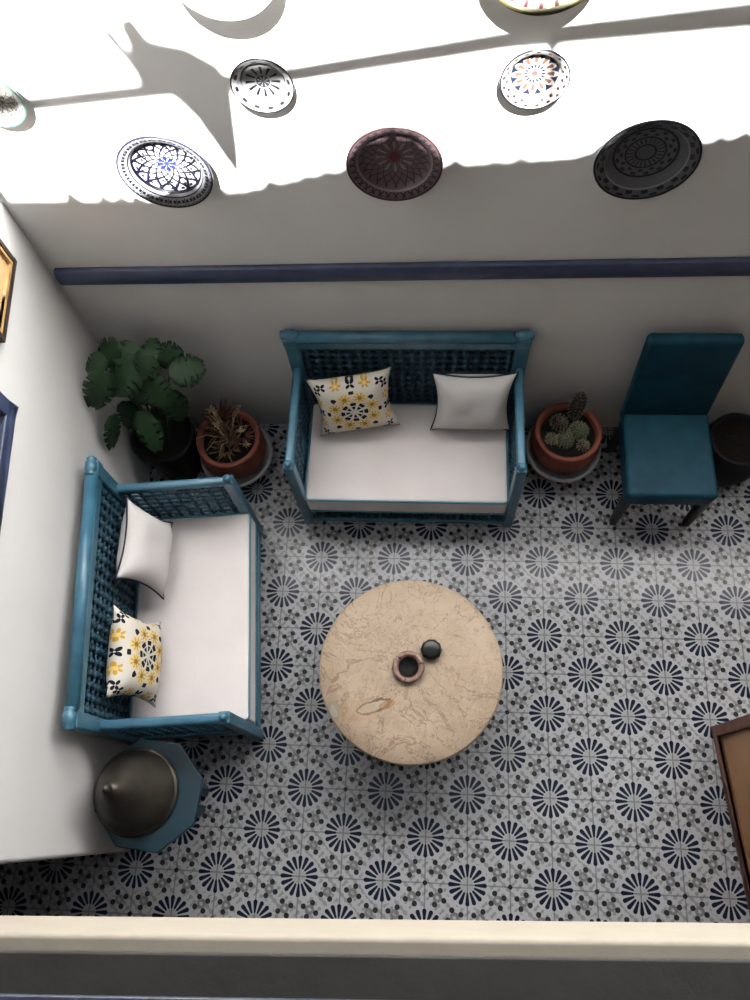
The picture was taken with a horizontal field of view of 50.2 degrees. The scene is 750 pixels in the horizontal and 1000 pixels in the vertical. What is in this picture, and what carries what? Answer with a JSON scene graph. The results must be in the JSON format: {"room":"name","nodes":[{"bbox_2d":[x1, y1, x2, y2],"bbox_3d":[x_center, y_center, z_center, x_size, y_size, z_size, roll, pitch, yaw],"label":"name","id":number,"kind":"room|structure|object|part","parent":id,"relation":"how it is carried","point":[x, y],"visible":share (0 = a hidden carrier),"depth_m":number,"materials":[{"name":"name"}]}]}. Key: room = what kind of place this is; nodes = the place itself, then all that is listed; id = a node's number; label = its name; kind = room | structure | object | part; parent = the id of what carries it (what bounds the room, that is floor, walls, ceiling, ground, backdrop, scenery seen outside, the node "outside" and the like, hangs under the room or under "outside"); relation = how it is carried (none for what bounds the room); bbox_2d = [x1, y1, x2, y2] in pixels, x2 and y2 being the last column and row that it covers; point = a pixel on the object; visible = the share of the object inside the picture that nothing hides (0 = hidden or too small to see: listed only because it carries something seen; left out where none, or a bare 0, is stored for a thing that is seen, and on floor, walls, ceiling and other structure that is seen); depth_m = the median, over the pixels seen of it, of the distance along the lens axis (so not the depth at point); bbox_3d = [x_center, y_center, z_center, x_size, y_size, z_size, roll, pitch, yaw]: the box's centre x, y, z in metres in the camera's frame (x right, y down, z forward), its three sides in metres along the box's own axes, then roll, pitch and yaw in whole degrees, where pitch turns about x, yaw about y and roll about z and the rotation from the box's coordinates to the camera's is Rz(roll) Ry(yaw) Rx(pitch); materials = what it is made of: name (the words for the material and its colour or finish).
{"room":"traditional dwelling","nodes":[
{"label":"traditional dwelling","id":0,"kind":"room"},
{"bbox_2d":[0,200,150,863],"bbox_3d":[-1.556,-0.498,1.806,0.220,5.600,2.560,-4,68,2],"label":"wall","id":1,"kind":"structure","parent":0,"point":[49,774],"depth_m":3.24,"materials":[{"name":"white paint"}]},
{"bbox_2d":[0,238,16,342],"bbox_3d":[-1.414,-0.846,2.837,0.026,0.470,0.379,-4,68,2],"label":"framed picture","id":2,"kind":"object","parent":1,"relation":"attached to","point":[8,262],"visible":1,"depth_m":3.03},
{"bbox_2d":[0,391,18,531],"bbox_3d":[-1.383,-0.135,2.399,0.030,1.042,0.888,-4,68,2],"label":"window","id":3,"kind":"structure","parent":1,"relation":"in","point":[8,410],"depth_m":2.93,"materials":[{"name":"blue paint"}]},
{"bbox_2d":[0,0,749,426],"bbox_3d":[0.219,-1.569,2.117,7.900,5.600,0.200,1,68,4],"label":"wall","id":4,"kind":"structure","parent":0,"point":[91,78],"depth_m":2.88,"materials":[{"name":"white paint"}]},
{"bbox_2d":[0,81,26,127],"bbox_3d":[-1.238,-1.305,2.603,0.200,0.200,0.036,1,68,4],"label":"wall plate","id":5,"kind":"object","parent":4,"relation":"attached to","point":[13,112],"visible":1,"depth_m":2.63,"materials":[{"name":"white ceramic"}]},
{"bbox_2d":[116,136,212,207],"bbox_3d":[-0.740,-1.177,2.834,0.336,0.336,0.060,1,68,4],"label":"wall plate","id":6,"kind":"object","parent":4,"relation":"attached to","point":[162,171],"visible":1,"depth_m":2.86,"materials":[{"name":"white ceramic"}]},
{"bbox_2d":[181,0,270,20],"bbox_3d":[-0.407,-1.438,2.106,0.316,0.316,0.087,1,68,4],"label":"wall plate","id":7,"kind":"object","parent":4,"relation":"attached to","point":[223,10],"visible":1,"depth_m":2.21,"materials":[{"name":"white ceramic"}]},
{"bbox_2d":[230,58,294,112],"bbox_3d":[-0.350,-1.304,2.500,0.200,0.200,0.038,1,68,4],"label":"wall plate","id":8,"kind":"object","parent":4,"relation":"attached to","point":[261,85],"visible":1,"depth_m":2.51,"materials":[{"name":"white ceramic"}]},
{"bbox_2d":[346,126,442,200],"bbox_3d":[0.068,-1.172,2.758,0.334,0.334,0.057,1,68,4],"label":"wall plate","id":9,"kind":"object","parent":4,"relation":"attached to","point":[392,163],"visible":1,"depth_m":2.78,"materials":[{"name":"brown ceramic"}]},
{"bbox_2d":[54,257,749,284],"bbox_3d":[1.313,-0.940,3.250,5.425,0.189,0.036,1,68,4],"label":"trim","id":10,"kind":"structure","parent":4,"relation":"attached to","point":[705,266],"depth_m":3.33,"materials":[{"name":"blue paint"}]},
{"bbox_2d":[500,49,570,109],"bbox_3d":[0.486,-1.290,2.432,0.212,0.212,0.044,1,68,4],"label":"wall plate","id":11,"kind":"object","parent":4,"relation":"attached to","point":[533,79],"visible":1,"depth_m":2.44,"materials":[{"name":"white ceramic"}]},
{"bbox_2d":[498,0,583,15],"bbox_3d":[0.442,-1.423,2.043,0.336,0.336,0.087,1,68,4],"label":"wall plate","id":12,"kind":"object","parent":4,"relation":"attached to","point":[526,7],"visible":1,"depth_m":2.16,"materials":[{"name":"white ceramic"}]},
{"bbox_2d":[593,119,701,199],"bbox_3d":[0.913,-1.159,2.693,0.348,0.348,0.057,1,68,4],"label":"wall plate","id":13,"kind":"object","parent":4,"relation":"attached to","point":[652,158],"visible":1,"depth_m":2.71,"materials":[{"name":"black ceramic"}]},
{"bbox_2d":[0,423,749,922],"bbox_3d":[0.294,1.731,3.874,7.900,0.120,5.020,1,68,4],"label":"floor","id":14,"kind":"structure","parent":0,"point":[592,790],"depth_m":3.98,"materials":[{"name":"tile"}]},
{"bbox_2d":[82,337,205,479],"bbox_3d":[-1.056,-0.395,4.113,0.552,1.187,0.433,1,68,4],"label":"monstera plant","id":15,"kind":"object","parent":14,"relation":"on","point":[162,435],"visible":0.99,"depth_m":3.79,"materials":[{"name":"green plant"}]},
{"bbox_3d":[-1.203,-0.361,4.091,0.012,0.543,0.150,28,73,14],"label":"stem","id":16,"kind":"part","parent":15,"relation":"part of","materials":[{"name":"green plant"}]},
{"bbox_3d":[-1.189,-0.492,3.992,0.022,0.820,0.012,1,68,4],"label":"stem","id":17,"kind":"part","parent":15,"relation":"part of","materials":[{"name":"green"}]},
{"bbox_3d":[-1.121,-0.517,4.030,0.081,0.762,0.145,1,68,4],"label":"stem","id":18,"kind":"part","parent":15,"relation":"part of","materials":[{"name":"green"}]},
{"bbox_3d":[-1.074,-0.501,3.977,0.176,0.842,0.012,1,68,4],"label":"stem","id":19,"kind":"part","parent":15,"relation":"part of","materials":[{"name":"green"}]},
{"bbox_3d":[-1.133,-0.282,4.490,0.346,0.415,0.346,1,68,4],"label":"pot","id":20,"kind":"part","parent":15,"relation":"part of","materials":[{"name":"black ceramic"}]},
{"bbox_3d":[-1.044,-0.455,4.054,0.218,0.663,0.013,-6,68,1],"label":"stem","id":21,"kind":"part","parent":15,"relation":"part of","materials":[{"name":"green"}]},
{"bbox_2d":[94,739,208,852],"bbox_3d":[-0.984,1.392,3.762,0.456,0.500,0.456,6,69,6],"label":"table","id":22,"kind":"object","parent":14,"relation":"on","point":[191,787],"visible":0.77,"depth_m":3.51,"materials":[{"name":"teal paint"}]},
{"bbox_2d":[94,747,177,837],"bbox_3d":[-1.065,1.218,3.357,0.378,0.389,0.378,1,68,4],"label":"tagine","id":23,"kind":"object","parent":22,"relation":"on","point":[136,791],"visible":1,"depth_m":3.40,"materials":[{"name":"grey metal"}]},
{"bbox_3d":[-1.075,1.157,3.204,0.040,0.059,0.040,1,68,4],"label":"knob","id":24,"kind":"part","parent":23,"relation":"part of","materials":[{"name":"grey metal"}]},
{"bbox_3d":[-0.857,1.415,3.774,0.015,0.444,0.112,6,69,6],"label":"panel","id":25,"kind":"part","parent":22,"relation":"part of","materials":[{"name":"teal paint"}]},
{"bbox_2d":[61,456,262,744],"bbox_3d":[-0.935,0.519,3.824,0.631,1.028,1.192,-4,68,2],"label":"sofa","id":26,"kind":"object","parent":14,"relation":"on","point":[209,613],"visible":0.87,"depth_m":3.83,"materials":[{"name":"teal paint"}]},
{"bbox_3d":[-1.242,0.374,3.422,0.057,0.109,1.100,-4,68,2],"label":"rail","id":27,"kind":"part","parent":26,"relation":"part of","materials":[{"name":"teal paint"}]},
{"bbox_3d":[-1.185,1.055,3.643,0.066,0.995,0.074,-4,68,2],"label":"post","id":28,"kind":"part","parent":26,"relation":"part of","materials":[{"name":"teal paint"}]},
{"bbox_3d":[-1.245,0.037,4.056,0.066,0.995,0.074,-4,68,2],"label":"post","id":29,"kind":"part","parent":26,"relation":"part of","materials":[{"name":"teal paint"}]},
{"bbox_3d":[-1.204,0.624,4.042,0.042,0.080,1.100,-4,68,2],"label":"rail","id":30,"kind":"part","parent":26,"relation":"part of","materials":[{"name":"teal paint"}]},
{"bbox_2d":[105,605,161,707],"bbox_3d":[-1.087,0.715,3.627,0.183,0.355,0.410,-3,68,3],"label":"cushion","id":31,"kind":"object","parent":26,"relation":"on","point":[134,658],"visible":1,"depth_m":3.54,"materials":[{"name":"fabric"}]},
{"bbox_2d":[114,496,172,599],"bbox_3d":[-1.096,0.234,3.821,0.195,0.359,0.405,-1,68,4],"label":"cushion","id":32,"kind":"object","parent":26,"relation":"on","point":[145,541],"visible":1,"depth_m":3.73,"materials":[{"name":"white fabric"}]},
{"bbox_3d":[-0.905,0.947,3.416,0.557,0.042,0.043,-4,68,2],"label":"arm rail","id":33,"kind":"part","parent":26,"relation":"part of","materials":[{"name":"teal paint"}]},
{"bbox_3d":[-0.965,-0.071,3.829,0.557,0.042,0.043,-4,68,2],"label":"arm rail","id":34,"kind":"part","parent":26,"relation":"part of","materials":[{"name":"teal paint"}]},
{"bbox_3d":[-0.892,1.123,3.853,0.525,0.080,0.040,-4,68,2],"label":"arm rail","id":35,"kind":"part","parent":26,"relation":"part of","materials":[{"name":"teal paint"}]},
{"bbox_3d":[-0.896,0.594,4.014,0.567,0.171,1.040,-4,68,2],"label":"mattress","id":36,"kind":"part","parent":26,"relation":"part of","materials":[{"name":"white fabric"}]},
{"bbox_3d":[-0.617,1.059,3.736,0.052,0.750,0.052,-4,68,2],"label":"post","id":37,"kind":"part","parent":26,"relation":"part of","materials":[{"name":"teal paint"}]},
{"bbox_3d":[-0.677,0.042,4.149,0.052,0.750,0.052,-4,68,2],"label":"post","id":38,"kind":"part","parent":26,"relation":"part of","materials":[{"name":"teal paint"}]},
{"bbox_3d":[-0.633,0.643,4.174,0.038,0.190,1.060,-4,68,2],"label":"rail","id":39,"kind":"part","parent":26,"relation":"part of","materials":[{"name":"teal paint"}]},
{"bbox_2d":[200,427,272,486],"bbox_3d":[-0.775,-0.232,4.575,0.412,0.176,0.412,1,68,4],"label":"saucer","id":40,"kind":"object","parent":14,"relation":"on","point":[262,468],"visible":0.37,"depth_m":4.49,"materials":[{"name":"ceramic"}]},
{"bbox_2d":[193,396,264,478],"bbox_3d":[-0.791,-0.317,4.372,0.393,0.412,0.374,39,75,17],"label":"plant","id":41,"kind":"object","parent":40,"relation":"in","point":[230,441],"visible":1,"depth_m":4.30,"materials":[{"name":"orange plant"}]},
{"bbox_2d":[279,329,534,526],"bbox_3d":[0.162,-0.330,4.091,1.192,1.028,0.631,1,68,4],"label":"sofa","id":42,"kind":"object","parent":14,"relation":"on","point":[409,467],"visible":0.79,"depth_m":4.13,"materials":[{"name":"teal paint"}]},
{"bbox_3d":[-0.401,-0.408,3.926,0.043,0.042,0.557,1,68,4],"label":"arm rail","id":43,"kind":"part","parent":42,"relation":"part of","materials":[{"name":"teal paint"}]},
{"bbox_3d":[-0.373,-0.595,4.252,0.074,0.995,0.066,1,68,4],"label":"post","id":44,"kind":"part","parent":42,"relation":"part of","materials":[{"name":"teal paint"}]},
{"bbox_3d":[-0.390,-0.028,4.157,0.052,0.750,0.052,1,68,4],"label":"post","id":45,"kind":"part","parent":42,"relation":"part of","materials":[{"name":"teal paint"}]},
{"bbox_3d":[-0.370,-0.248,4.368,0.040,0.080,0.525,1,68,4],"label":"arm rail","id":46,"kind":"part","parent":42,"relation":"part of","materials":[{"name":"teal paint"}]},
{"bbox_2d":[305,367,399,435],"bbox_3d":[-0.105,-0.492,4.060,0.450,0.402,0.194,-6,68,1],"label":"cushion","id":47,"kind":"object","parent":42,"relation":"on","point":[357,401],"visible":1,"depth_m":3.97,"materials":[{"name":"white fabric"}]},
{"bbox_3d":[0.174,-0.229,4.273,1.040,0.171,0.567,1,68,4],"label":"mattress","id":48,"kind":"part","parent":42,"relation":"part of","materials":[{"name":"white fabric"}]},
{"bbox_3d":[0.146,-0.756,3.782,1.100,0.109,0.057,1,68,4],"label":"rail","id":49,"kind":"part","parent":42,"relation":"part of","materials":[{"name":"teal paint"}]},
{"bbox_3d":[0.174,0.073,4.348,1.060,0.190,0.038,1,68,4],"label":"rail","id":50,"kind":"part","parent":42,"relation":"part of","materials":[{"name":"teal paint"}]},
{"bbox_2d":[430,371,518,430],"bbox_3d":[0.490,-0.492,4.025,0.425,0.388,0.199,1,68,4],"label":"cushion","id":51,"kind":"object","parent":42,"relation":"on","point":[464,401],"visible":1,"depth_m":3.93,"materials":[{"name":"white fabric"}]},
{"bbox_3d":[0.726,-0.229,4.287,0.040,0.080,0.525,1,68,4],"label":"arm rail","id":52,"kind":"part","parent":42,"relation":"part of","materials":[{"name":"teal paint"}]},
{"bbox_3d":[0.707,-0.010,4.076,0.052,0.750,0.052,1,68,4],"label":"post","id":53,"kind":"part","parent":42,"relation":"part of","materials":[{"name":"teal paint"}]},
{"bbox_3d":[0.724,-0.577,4.170,0.074,0.995,0.066,1,68,4],"label":"post","id":54,"kind":"part","parent":42,"relation":"part of","materials":[{"name":"teal paint"}]},
{"bbox_3d":[0.696,-0.390,3.845,0.043,0.042,0.557,1,68,4],"label":"arm rail","id":55,"kind":"part","parent":42,"relation":"part of","materials":[{"name":"teal paint"}]},
{"bbox_2d":[319,580,502,765],"bbox_3d":[0.178,0.866,3.922,0.856,0.450,0.856,1,68,4],"label":"marble table","id":56,"kind":"object","parent":14,"relation":"on","point":[430,719],"visible":0.84,"depth_m":3.70,"materials":[{"name":"beige stone"}]},
{"bbox_2d":[392,651,423,682],"bbox_3d":[0.154,0.773,3.699,0.148,0.031,0.148,1,68,4],"label":"ashtray","id":57,"kind":"object","parent":56,"relation":"on","point":[408,666],"visible":1,"depth_m":3.70,"materials":[{"name":"pink stone"}]},
{"bbox_2d":[421,639,441,659],"bbox_3d":[0.261,0.696,3.715,0.100,0.048,0.095,1,68,4],"label":"votive holder","id":58,"kind":"object","parent":56,"relation":"on","point":[431,649],"visible":1,"depth_m":3.69,"materials":[{"name":"black metal"}]},
{"bbox_2d":[525,425,600,482],"bbox_3d":[1.035,-0.257,4.463,0.412,0.176,0.412,1,68,4],"label":"saucer","id":59,"kind":"object","parent":14,"relation":"on","point":[532,459],"visible":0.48,"depth_m":4.37,"materials":[{"name":"grey ceramic"}]},
{"bbox_2d":[531,389,601,472],"bbox_3d":[1.016,-0.338,4.245,0.364,0.439,0.370,1,68,4],"label":"potted cactus","id":60,"kind":"object","parent":59,"relation":"in","point":[566,437],"visible":1,"depth_m":4.18,"materials":[{"name":"ceramic"}]},
{"bbox_2d":[605,333,744,526],"bbox_3d":[1.474,-0.299,3.979,0.445,1.050,0.568,1,68,4],"label":"upholstered chair","id":61,"kind":"object","parent":14,"relation":"on","point":[662,434],"visible":1,"depth_m":3.96,"materials":[{"name":"teal fabric"}]},
{"bbox_3d":[1.313,-0.317,4.380,0.048,0.340,0.090,1,68,4],"label":"leg","id":62,"kind":"part","parent":61,"relation":"part of","materials":[{"name":"brown wood"}]},
{"bbox_3d":[1.291,0.060,4.230,0.048,0.340,0.048,1,68,4],"label":"leg","id":63,"kind":"part","parent":61,"relation":"part of","materials":[{"name":"brown wood"}]},
{"bbox_3d":[1.479,-0.211,4.068,0.445,0.149,0.471,1,68,4],"label":"seat","id":64,"kind":"part","parent":61,"relation":"part of","materials":[{"name":"blue fabric"}]},
{"bbox_3d":[1.466,-0.577,3.875,0.436,0.650,0.130,1,68,4],"label":"backrest","id":65,"kind":"part","parent":61,"relation":"part of","materials":[{"name":"blue fabric"}]},
{"bbox_3d":[1.680,0.067,4.201,0.048,0.340,0.048,1,68,4],"label":"leg","id":66,"kind":"part","parent":61,"relation":"part of","materials":[{"name":"brown wood"}]},
{"bbox_2d":[709,413,749,486],"bbox_3d":[1.909,-0.255,4.313,0.350,0.345,0.350,1,68,4],"label":"pot","id":67,"kind":"object","parent":14,"relation":"on","point":[729,433],"visible":0.79,"depth_m":4.18,"materials":[{"name":"ceramic"}]},
{"bbox_2d":[711,714,749,913],"bbox_3d":[1.890,1.370,3.334,0.500,0.950,0.990,-4,68,2],"label":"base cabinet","id":68,"kind":"object","parent":14,"relation":"on","point":[731,738],"visible":1,"depth_m":3.72,"materials":[{"name":"brown wood"}]},
{"bbox_3d":[0.004,3.089,0.260,7.900,5.600,0.200,1,68,4],"label":"wall","id":69,"kind":"structure","parent":0,"visible":0},
{"bbox_2d":[0,950,749,999],"bbox_3d":[0.065,1.899,1.071,7.350,0.056,2.270,-1,68,3],"label":"trim","id":70,"kind":"structure","parent":69,"relation":"attached to","point":[57,972],"depth_m":1.46,"materials":[{"name":"blue paint"}]},
{"bbox_2d":[0,994,361,999],"bbox_3d":[0.208,0.726,0.990,5.700,0.950,0.040,-1,68,3],"label":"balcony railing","id":71,"kind":"object","parent":70,"relation":"on","point":[2,996],"visible":1,"depth_m":1.43,"materials":[{"name":"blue metal"}]},
{"bbox_2d":[0,915,749,958],"bbox_3d":[0.073,1.930,1.188,7.350,0.285,2.300,-1,68,3],"label":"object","id":72,"kind":"structure","parent":69,"relation":"attached to","point":[69,933],"depth_m":1.51,"materials":[{"name":"paint"}]}
]}

